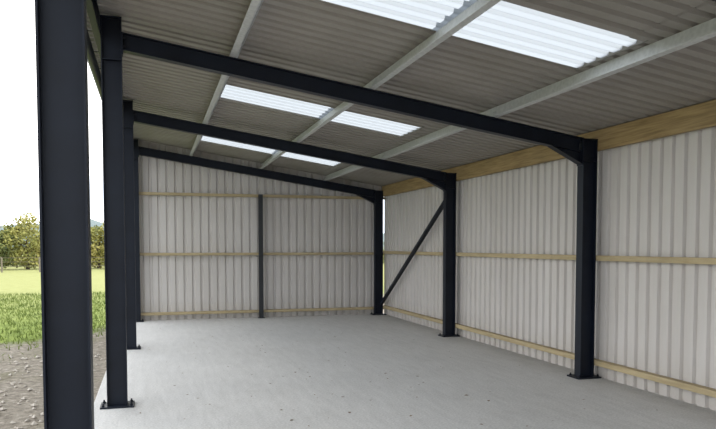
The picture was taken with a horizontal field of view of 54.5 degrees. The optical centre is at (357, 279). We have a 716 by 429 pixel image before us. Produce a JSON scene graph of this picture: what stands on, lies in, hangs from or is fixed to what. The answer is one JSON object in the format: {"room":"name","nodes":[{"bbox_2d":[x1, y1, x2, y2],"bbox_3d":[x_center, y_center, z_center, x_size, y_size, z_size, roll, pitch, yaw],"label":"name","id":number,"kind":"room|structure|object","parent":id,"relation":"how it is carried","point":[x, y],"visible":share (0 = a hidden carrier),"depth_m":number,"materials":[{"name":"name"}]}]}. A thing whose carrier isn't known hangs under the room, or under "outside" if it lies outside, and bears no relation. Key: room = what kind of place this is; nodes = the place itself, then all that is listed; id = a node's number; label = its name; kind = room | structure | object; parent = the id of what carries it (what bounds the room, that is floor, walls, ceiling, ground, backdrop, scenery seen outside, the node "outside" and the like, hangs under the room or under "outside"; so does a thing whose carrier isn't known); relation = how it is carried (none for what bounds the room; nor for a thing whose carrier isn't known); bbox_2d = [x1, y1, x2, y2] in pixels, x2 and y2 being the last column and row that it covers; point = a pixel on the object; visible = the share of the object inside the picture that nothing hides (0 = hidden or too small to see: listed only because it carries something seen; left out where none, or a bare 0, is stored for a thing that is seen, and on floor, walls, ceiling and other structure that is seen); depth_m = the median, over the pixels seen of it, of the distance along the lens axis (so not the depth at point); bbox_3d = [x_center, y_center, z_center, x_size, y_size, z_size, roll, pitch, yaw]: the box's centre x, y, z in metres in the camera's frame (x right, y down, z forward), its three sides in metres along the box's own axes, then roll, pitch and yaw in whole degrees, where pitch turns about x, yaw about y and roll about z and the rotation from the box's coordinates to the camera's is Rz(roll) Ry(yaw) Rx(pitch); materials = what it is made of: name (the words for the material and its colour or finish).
{"room":"farm building","nodes":[
{"label":"farm building","id":0,"kind":"room"},
{"bbox_2d":[138,140,380,320],"bbox_3d":[-2.467,-1.247,17.497,6.400,4.381,0.036,-1,3,-16],"label":"wall","id":1,"kind":"structure","parent":0,"point":[167,224],"depth_m":17.40,"materials":[{"name":"white metal"}]},
{"bbox_2d":[139,192,384,199],"bbox_3d":[-2.378,-2.105,17.400,6.400,0.065,0.113,-1,3,-16],"label":"rail","id":2,"kind":"object","parent":1,"relation":"attached to","point":[140,193],"visible":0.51,"depth_m":17.23,"materials":[{"name":"beige wood"}]},
{"bbox_2d":[141,307,383,315],"bbox_3d":[-2.378,0.781,17.541,6.400,0.065,0.113,-1,3,-16],"label":"rail","id":3,"kind":"object","parent":1,"relation":"attached to","point":[340,308],"visible":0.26,"depth_m":17.40,"materials":[{"name":"beige wood"}]},
{"bbox_2d":[140,252,384,255],"bbox_3d":[-2.378,-0.657,17.471,6.400,0.065,0.113,-1,3,-16],"label":"rail","id":4,"kind":"object","parent":1,"relation":"attached to","point":[283,253],"visible":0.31,"depth_m":17.48,"materials":[{"name":"beige wood"}]},
{"bbox_2d":[87,0,715,190],"bbox_3d":[0.232,-2.459,8.419,6.820,1.244,19.010,-1,3,-16],"label":"ceiling","id":5,"kind":"structure","parent":0,"point":[319,38],"depth_m":8.03,"materials":[{"name":"grey metal"}]},
{"bbox_2d":[201,136,339,165],"bbox_3d":[-1.873,-2.850,15.278,3.230,0.538,1.000,-1,3,-16],"label":"panel","id":6,"kind":"object","parent":5,"relation":"attached to","point":[204,138],"visible":0.4,"depth_m":15.35,"materials":[{"name":"white plastic"}]},
{"bbox_2d":[220,85,420,135],"bbox_3d":[-0.572,-2.635,10.871,3.230,0.538,1.000,-1,3,-16],"label":"panel","id":7,"kind":"object","parent":5,"relation":"attached to","point":[229,92],"visible":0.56,"depth_m":10.82,"materials":[{"name":"white plastic"}]},
{"bbox_2d":[322,0,636,67],"bbox_3d":[0.891,-2.394,6.200,3.390,0.563,1.060,-1,3,-16],"label":"panel","id":8,"kind":"object","parent":5,"relation":"attached to","point":[506,25],"visible":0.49,"depth_m":6.37,"materials":[{"name":"white plastic"}]},
{"bbox_2d":[94,314,715,428],"bbox_3d":[0.284,1.462,8.485,6.650,0.150,19.240,-1,3,-16],"label":"floor","id":9,"kind":"structure","parent":0,"point":[344,357],"depth_m":8.91,"materials":[{"name":"concrete"}]},
{"bbox_2d":[133,139,385,321],"bbox_3d":[-2.377,-1.198,17.308,6.425,4.302,0.280,-1,3,-16],"label":"frame","id":10,"kind":"object","parent":9,"relation":"on","point":[375,197],"visible":0.82,"depth_m":17.25,"materials":[{"name":"black metal"}]},
{"bbox_2d":[258,194,264,317],"bbox_3d":[-2.421,-0.588,17.336,0.160,3.080,0.180,-1,3,-16],"label":"post","id":11,"kind":"object","parent":9,"relation":"on","point":[260,196],"visible":1,"depth_m":17.29,"materials":[{"name":"black metal"}]},
{"bbox_2d":[123,100,459,349],"bbox_3d":[-1.090,-0.985,12.949,6.425,4.302,0.280,-1,3,-16],"label":"frame","id":12,"kind":"object","parent":9,"relation":"on","point":[444,181],"visible":0.88,"depth_m":12.74,"materials":[{"name":"black metal"}]},
{"bbox_2d":[380,201,442,304],"bbox_3d":[1.228,-0.554,16.030,0.070,2.640,4.426,-1,3,-16],"label":"diagonal brace","id":13,"kind":"object","parent":12,"relation":"attached to","point":[439,210],"visible":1,"depth_m":15.82,"materials":[{"name":"paint"}]},
{"bbox_2d":[100,15,601,409],"bbox_3d":[0.197,-0.772,8.591,6.425,4.302,0.280,-1,3,-16],"label":"frame","id":14,"kind":"object","parent":9,"relation":"on","point":[581,151],"visible":1,"depth_m":8.07,"materials":[{"name":"black metal"}]},
{"bbox_2d":[189,0,263,155],"bbox_3d":[-1.377,-2.621,7.894,0.152,0.155,18.830,-1,3,-16],"label":"roof purlin","id":15,"kind":"structure","parent":14,"relation":"on","point":[255,5],"depth_m":7.75,"materials":[{"name":"metal"}]},
{"bbox_2d":[259,0,500,168],"bbox_3d":[0.235,-2.388,8.382,0.152,0.155,18.830,-1,3,-16],"label":"roof purlin","id":16,"kind":"structure","parent":14,"relation":"on","point":[479,7],"depth_m":7.13,"materials":[{"name":"metal"}]},
{"bbox_2d":[324,18,715,180],"bbox_3d":[1.817,-2.158,8.860,0.152,0.155,18.830,-1,3,-16],"label":"purlin","id":17,"kind":"structure","parent":14,"relation":"on","point":[706,30],"depth_m":7.11,"materials":[{"name":"metal"}]},
{"bbox_2d":[140,326,584,425],"bbox_3d":[-0.566,1.252,11.055,5.463,0.010,12.419,-1,3,-16],"label":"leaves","id":18,"kind":"object","parent":9,"relation":"on","point":[234,326],"visible":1,"depth_m":9.08,"materials":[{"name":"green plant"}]},
{"bbox_2d":[35,0,715,428],"bbox_3d":[1.485,-0.558,4.232,6.425,4.302,0.280,-1,3,-16],"label":"frame","id":19,"kind":"object","parent":9,"relation":"on","point":[60,25],"visible":1,"depth_m":3.38,"materials":[{"name":"black metal"}]},
{"bbox_2d":[384,126,715,410],"bbox_3d":[3.372,-0.339,9.393,0.036,3.359,18.800,-1,3,-16],"label":"wall","id":20,"kind":"structure","parent":0,"point":[656,197],"depth_m":9.61,"materials":[{"name":"white metal"}]},
{"bbox_2d":[382,177,433,196],"bbox_3d":[1.150,-2.226,16.500,0.050,0.284,3.442,-1,3,-16],"label":"plate","id":21,"kind":"object","parent":20,"relation":"attached to","point":[416,183],"depth_m":16.49,"materials":[{"name":"beige wood"}]},
{"bbox_2d":[442,145,564,180],"bbox_3d":[2.403,-2.018,12.260,0.050,0.284,4.454,-1,3,-16],"label":"plate","id":22,"kind":"object","parent":20,"relation":"attached to","point":[539,154],"depth_m":11.78,"materials":[{"name":"beige wood"}]},
{"bbox_2d":[383,305,715,397],"bbox_3d":[3.318,1.136,9.396,0.100,0.072,18.700,-1,3,-16],"label":"rail","id":23,"kind":"object","parent":20,"relation":"attached to","point":[696,388],"visible":1,"depth_m":9.48,"materials":[{"name":"beige wood"}]},
{"bbox_2d":[383,251,715,264],"bbox_3d":[3.318,-0.292,9.327,0.100,0.072,18.700,-1,3,-16],"label":"rail","id":24,"kind":"object","parent":20,"relation":"attached to","point":[651,259],"visible":1,"depth_m":9.38,"materials":[{"name":"beige wood"}]},
{"bbox_2d":[577,99,715,150],"bbox_3d":[3.479,-1.840,8.616,0.050,0.284,2.520,-1,3,-16],"label":"plate","id":25,"kind":"object","parent":20,"relation":"attached to","point":[688,119],"depth_m":8.24,"materials":[{"name":"beige wood"}]},
{"label":"outside","id":26,"kind":"structure","parent":0,"visible":0},
{"bbox_2d":[0,255,383,428],"bbox_3d":[-73.946,-10.282,249.058,500.000,0.001,600.000,-1,3,-16],"label":"ground","id":27,"kind":"structure","parent":26,"point":[13,279],"depth_m":12.30,"materials":[{"name":"green plant"}]},
{"bbox_2d":[0,231,17,267],"bbox_3d":[-29.254,-2.417,55.018,3.874,3.351,4.388,1,3,12],"label":"tree","id":28,"kind":"object","parent":27,"relation":"on","point":[2,248],"visible":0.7,"depth_m":55.27,"materials":[{"name":"green plant"}]},
{"bbox_2d":[0,212,39,268],"bbox_3d":[-26.912,-3.174,56.774,4.697,4.692,4.358,-1,3,-16],"label":"tree","id":29,"kind":"object","parent":27,"relation":"on","point":[18,230],"visible":0.78,"depth_m":56.10,"materials":[{"name":"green plant"}]},
{"bbox_2d":[0,291,105,360],"bbox_3d":[-12.872,1.030,16.608,13.641,0.120,21.141,-1,3,-16],"label":"grass tufts","id":30,"kind":"object","parent":27,"relation":"on","point":[96,305],"visible":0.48,"depth_m":18.93,"materials":[{"name":"green plant"}]},
{"bbox_2d":[0,354,105,428],"bbox_3d":[-5.552,1.583,6.258,5.720,0.063,11.050,-1,3,-16],"label":"gravel stones","id":31,"kind":"object","parent":27,"relation":"on","point":[97,355],"visible":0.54,"depth_m":9.00,"materials":[{"name":"beige"}]},
{"bbox_2d":[91,225,104,268],"bbox_3d":[-22.105,-2.842,59.299,4.444,3.783,4.082,-1,3,-16],"label":"tree","id":32,"kind":"object","parent":27,"relation":"on","point":[96,251],"visible":0.33,"depth_m":58.59,"materials":[{"name":"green plant"}]},
{"bbox_2d":[0,219,383,249],"bbox_3d":[-150.815,-26.063,403.039,460.000,18.277,180.000,-1,3,-16],"label":"hill","id":33,"kind":"structure","parent":27,"relation":"on","point":[93,222],"depth_m":378.42,"materials":[{"name":"green plant"}]},
{"bbox_2d":[1,257,383,272],"bbox_3d":[-30.360,-0.991,48.397,70.050,1.150,0.100,-1,3,-16],"label":"fence","id":34,"kind":"object","parent":27,"relation":"on","point":[1,257],"visible":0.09,"depth_m":50.55,"materials":[{"name":"brown wood"}]},
{"bbox_2d":[2,238,383,266],"bbox_3d":[-30.004,-2.716,65.118,102.300,3.068,3.636,-1,3,-16],"label":"hedge","id":35,"kind":"object","parent":27,"relation":"on","point":[22,238],"visible":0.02,"depth_m":64.41,"materials":[{"name":"green plant"}]},
{"bbox_3d":[2.772,-0.345,-0.127,6.425,4.302,0.280,-1,3,-16],"label":"frame","id":36,"kind":"object","parent":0,"visible":0},
{"bbox_2d":[86,0,100,58],"bbox_3d":[-2.823,-2.789,7.490,0.065,0.240,18.890,-1,3,-16],"label":"beam","id":37,"kind":"structure","parent":36,"relation":"attached to","point":[92,5],"depth_m":7.33,"materials":[{"name":"paint"}]},
{"bbox_2d":[87,30,101,100],"bbox_3d":[-2.970,-2.831,7.471,0.223,0.076,18.940,-1,3,-16],"label":"rain gutter","id":38,"kind":"object","parent":37,"relation":"attached to","point":[91,58],"visible":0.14,"depth_m":9.38,"materials":[{"name":"paint"}]}
]}

